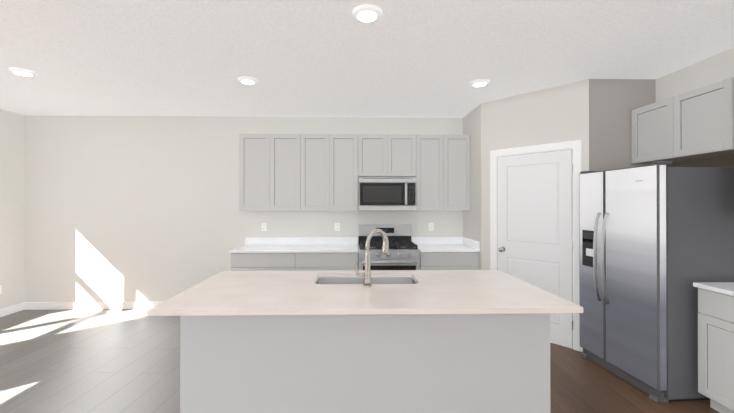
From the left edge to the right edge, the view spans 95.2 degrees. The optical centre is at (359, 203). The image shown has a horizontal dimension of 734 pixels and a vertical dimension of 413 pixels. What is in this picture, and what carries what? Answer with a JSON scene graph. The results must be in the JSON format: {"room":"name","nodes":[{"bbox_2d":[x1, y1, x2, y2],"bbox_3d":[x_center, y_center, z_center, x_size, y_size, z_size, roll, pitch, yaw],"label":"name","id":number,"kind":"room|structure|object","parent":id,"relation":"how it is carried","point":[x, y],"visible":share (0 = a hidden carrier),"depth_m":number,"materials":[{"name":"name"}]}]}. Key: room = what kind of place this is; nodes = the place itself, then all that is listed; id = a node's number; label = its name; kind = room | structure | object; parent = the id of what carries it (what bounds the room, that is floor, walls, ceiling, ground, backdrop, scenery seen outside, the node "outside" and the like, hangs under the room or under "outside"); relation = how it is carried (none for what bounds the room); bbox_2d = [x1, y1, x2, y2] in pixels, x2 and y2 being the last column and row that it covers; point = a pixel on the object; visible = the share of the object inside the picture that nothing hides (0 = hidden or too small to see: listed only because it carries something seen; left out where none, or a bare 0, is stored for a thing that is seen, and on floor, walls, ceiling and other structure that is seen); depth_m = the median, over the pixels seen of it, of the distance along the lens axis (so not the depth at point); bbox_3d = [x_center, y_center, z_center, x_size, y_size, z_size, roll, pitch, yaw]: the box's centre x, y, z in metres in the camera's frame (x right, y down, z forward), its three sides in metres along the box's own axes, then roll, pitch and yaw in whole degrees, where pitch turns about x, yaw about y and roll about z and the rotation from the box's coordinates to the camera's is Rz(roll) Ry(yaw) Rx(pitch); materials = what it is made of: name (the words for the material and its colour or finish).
{"room":"kitchen","nodes":[
{"label":"kitchen","id":0,"kind":"room"},
{"bbox_2d":[0,109,24,308],"bbox_3d":[-4.674,0.120,0.660,0.040,2.740,8.150,0,0,-1],"label":"wall","id":1,"kind":"structure","parent":0,"point":[12,132],"depth_m":4.56,"materials":[{"name":"white paint"}]},
{"bbox_2d":[0,302,23,316],"bbox_3d":[-4.691,1.444,2.901,0.013,0.104,3.659,0,0,-1],"label":"baseboard","id":2,"kind":"structure","parent":1,"relation":"attached to","point":[18,307],"depth_m":4.54,"materials":[{"name":"white wood"}]},
{"bbox_2d":[24,116,462,301],"bbox_3d":[-0.898,0.133,4.870,7.915,2.740,0.120,0,0,-1],"label":"wall","id":3,"kind":"structure","parent":0,"point":[131,208],"depth_m":4.77,"materials":[{"name":"white paint"}]},
{"bbox_2d":[24,301,162,309],"bbox_3d":[-3.167,1.450,4.753,3.074,0.104,0.017,0,0,-1],"label":"baseboard","id":4,"kind":"structure","parent":3,"relation":"attached to","point":[64,306],"depth_m":4.74,"materials":[{"name":"white wood"}]},
{"bbox_2d":[261,223,266,230],"bbox_3d":[-1.367,0.343,4.795,0.072,0.116,0.010,0,0,-1],"label":"electrical outlet","id":5,"kind":"object","parent":3,"relation":"attached to","point":[263,226],"visible":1,"depth_m":4.79,"materials":[{"name":"white plastic"}]},
{"bbox_2d":[239,134,300,210],"bbox_3d":[-1.201,-0.412,4.641,0.811,1.030,0.329,0,0,-1],"label":"upper cabinet","id":6,"kind":"object","parent":3,"relation":"attached to","point":[269,172],"visible":1,"depth_m":4.48,"materials":[{"name":"grey wood"}]},
{"bbox_2d":[301,134,357,210],"bbox_3d":[-0.410,-0.412,4.656,0.767,1.030,0.329,0,0,-1],"label":"upper cabinet","id":7,"kind":"object","parent":3,"relation":"attached to","point":[329,172],"visible":1,"depth_m":4.50,"materials":[{"name":"grey wood"}]},
{"bbox_2d":[335,223,339,230],"bbox_3d":[-0.322,0.343,4.816,0.072,0.116,0.010,0,0,-1],"label":"electrical outlet","id":8,"kind":"object","parent":3,"relation":"attached to","point":[337,226],"visible":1,"depth_m":4.82,"materials":[{"name":"white plastic"}]},
{"bbox_2d":[358,134,415,177],"bbox_3d":[0.368,-0.643,4.672,0.785,0.568,0.329,0,0,-1],"label":"upper cabinet","id":9,"kind":"object","parent":3,"relation":"attached to","point":[386,155],"visible":0.96,"depth_m":4.51,"materials":[{"name":"grey wood"}]},
{"bbox_2d":[358,177,416,210],"bbox_3d":[0.368,-0.120,4.621,0.768,0.439,0.429,0,0,-1],"label":"microwave","id":10,"kind":"object","parent":9,"relation":"attached to","point":[386,193],"visible":1,"depth_m":4.44,"materials":[{"name":"silver metal"}]},
{"bbox_2d":[429,223,433,230],"bbox_3d":[1.034,0.343,4.843,0.072,0.116,0.010,0,0,-1],"label":"electrical outlet","id":11,"kind":"object","parent":3,"relation":"attached to","point":[431,226],"visible":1,"depth_m":4.84,"materials":[{"name":"white plastic"}]},
{"bbox_2d":[416,134,469,210],"bbox_3d":[1.129,-0.412,4.687,0.734,1.030,0.329,0,0,-1],"label":"upper cabinet","id":12,"kind":"object","parent":3,"relation":"attached to","point":[442,172],"visible":0.98,"depth_m":4.53,"materials":[{"name":"grey wood"}]},
{"bbox_2d":[0,309,719,412],"bbox_3d":[-0.817,1.520,0.732,7.915,0.060,8.390,0,0,-1],"label":"floor","id":13,"kind":"structure","parent":0,"point":[94,361],"depth_m":2.98,"materials":[{"name":"brown wood"}]},
{"bbox_2d":[231,253,294,270],"bbox_3d":[-1.214,1.060,4.491,0.799,0.884,0.619,0,0,-1],"label":"base cabinet","id":14,"kind":"object","parent":13,"relation":"on","point":[262,261],"visible":0.21,"depth_m":4.18,"materials":[{"name":"grey wood"}]},
{"bbox_2d":[295,253,357,270],"bbox_3d":[-0.416,1.060,4.506,0.788,0.884,0.619,0,0,-1],"label":"base cabinet","id":15,"kind":"object","parent":13,"relation":"on","point":[321,261],"visible":0.21,"depth_m":4.20,"materials":[{"name":"grey wood"}]},
{"bbox_2d":[229,237,479,252],"bbox_3d":[-0.060,0.552,4.498,3.131,0.132,0.654,0,0,-1],"label":"countertop","id":16,"kind":"structure","parent":15,"relation":"on","point":[326,244],"depth_m":4.65,"materials":[{"name":"white stone"}]},
{"bbox_2d":[180,314,549,412],"bbox_3d":[0.042,1.054,2.486,2.358,0.883,0.780,0,0,-1],"label":"kitchen island","id":17,"kind":"object","parent":13,"relation":"on","point":[415,341],"depth_m":2.11,"materials":[{"name":"grey wood"}]},
{"bbox_2d":[147,270,582,317],"bbox_3d":[0.035,0.597,2.372,2.400,0.030,1.070,0,0,-1],"label":"island countertop","id":18,"kind":"structure","parent":17,"relation":"on","point":[226,294],"depth_m":2.09,"materials":[{"name":"white stone"}]},
{"bbox_2d":[319,274,414,281],"bbox_3d":[0.052,0.712,2.607,0.789,0.223,0.424,0,0,-1],"label":"sink","id":19,"kind":"object","parent":18,"relation":"in","point":[322,277],"depth_m":2.78,"materials":[{"name":"silver metal"}]},
{"bbox_2d":[354,229,388,286],"bbox_3d":[0.087,0.382,2.404,0.262,0.397,0.187,0,0,-1],"label":"faucet","id":20,"kind":"object","parent":18,"relation":"on","point":[366,275],"visible":1,"depth_m":2.33,"materials":[{"name":"silver metal"}]},
{"bbox_2d":[358,225,419,269],"bbox_3d":[0.367,0.907,4.464,0.760,1.190,0.733,0,0,-1],"label":"gas range","id":21,"kind":"object","parent":13,"relation":"on","point":[403,253],"visible":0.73,"depth_m":4.21,"materials":[{"name":"silver metal"}]},
{"bbox_2d":[420,252,478,269],"bbox_3d":[1.131,1.060,4.537,0.744,0.884,0.619,0,0,-1],"label":"base cabinet","id":22,"kind":"object","parent":13,"relation":"on","point":[449,260],"visible":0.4,"depth_m":4.23,"materials":[{"name":"grey wood"}]},
{"bbox_2d":[579,161,733,403],"bbox_3d":[2.522,0.593,2.915,0.820,1.808,0.805,0,0,-5],"label":"refrigerator","id":23,"kind":"object","parent":13,"relation":"on","point":[656,239],"visible":1,"depth_m":2.54,"materials":[{"name":"grey metal"}]},
{"bbox_2d":[698,288,733,412],"bbox_3d":[2.737,1.053,2.183,0.509,0.884,0.561,0,0,-1],"label":"base cabinet","id":24,"kind":"object","parent":13,"relation":"on","point":[716,349],"visible":0.98,"depth_m":2.32,"materials":[{"name":"grey wood"}]},
{"bbox_2d":[693,282,733,295],"bbox_3d":[2.732,0.543,1.675,0.539,0.132,1.589,0,0,-1],"label":"countertop","id":25,"kind":"structure","parent":24,"relation":"on","point":[727,288],"depth_m":2.37,"materials":[{"name":"white stone"}]},
{"bbox_2d":[0,0,733,117],"bbox_3d":[-0.817,-1.280,0.741,7.915,0.060,8.390,0,0,-1],"label":"ceiling","id":26,"kind":"structure","parent":0,"point":[397,58],"depth_m":2.75,"materials":[{"name":"paint"}]},
{"bbox_2d":[8,67,37,76],"bbox_3d":[-3.175,-1.230,3.167,0.200,0.022,0.200,0,0,-1],"label":"recessed light","id":27,"kind":"object","parent":26,"relation":"in","point":[23,72],"visible":1,"depth_m":3.13,"materials":[{"name":"white plastic"}]},
{"bbox_2d":[237,76,257,84],"bbox_3d":[-1.127,-1.230,3.384,0.200,0.022,0.200,0,0,-1],"label":"recessed light","id":28,"kind":"object","parent":26,"relation":"in","point":[247,80],"visible":1,"depth_m":3.34,"materials":[{"name":"white plastic"}]},
{"bbox_2d":[352,4,381,21],"bbox_3d":[0.049,-1.233,2.200,0.200,0.022,0.200,0,0,-1],"label":"recessed light","id":29,"kind":"object","parent":26,"relation":"in","point":[366,13],"visible":0.98,"depth_m":2.16,"materials":[{"name":"white plastic"}]},
{"bbox_2d":[469,79,489,86],"bbox_3d":[1.235,-1.229,3.450,0.200,0.022,0.200,0,0,-1],"label":"recessed light","id":30,"kind":"object","parent":26,"relation":"in","point":[478,82],"visible":1,"depth_m":3.41,"materials":[{"name":"white plastic"}]},
{"bbox_2d":[463,79,655,348],"bbox_3d":[2.235,0.131,4.108,1.440,2.739,1.527,0,0,-1],"label":"wall","id":31,"kind":"structure","parent":0,"point":[594,115],"depth_m":3.57,"materials":[{"name":"grey paint"}]},
{"bbox_2d":[497,149,572,347],"bbox_3d":[1.912,0.467,3.725,0.553,2.041,0.601,0,0,-1],"label":"pantry door","id":32,"kind":"structure","parent":31,"relation":"in","point":[534,221],"depth_m":3.66,"materials":[{"name":"white wood"}]},
{"bbox_2d":[490,140,581,351],"bbox_3d":[1.917,0.431,3.729,0.017,2.136,0.952,0,0,-43],"label":"door frame","id":33,"kind":"structure","parent":31,"relation":"attached to","point":[575,146],"depth_m":3.44,"materials":[{"name":"white wood"}]},
{"bbox_2d":[656,47,733,157],"bbox_3d":[3.081,0.120,0.753,0.120,2.740,8.270,0,0,-1],"label":"wall","id":34,"kind":"structure","parent":0,"point":[711,69],"depth_m":2.96,"materials":[{"name":"white paint"}]},
{"bbox_2d":[631,77,733,167],"bbox_3d":[2.849,-0.603,2.875,0.259,0.650,0.964,0,0,-1],"label":"upper cabinet","id":35,"kind":"object","parent":34,"relation":"attached to","point":[693,128],"visible":0.98,"depth_m":2.80,"materials":[{"name":"grey wood"}]}
]}

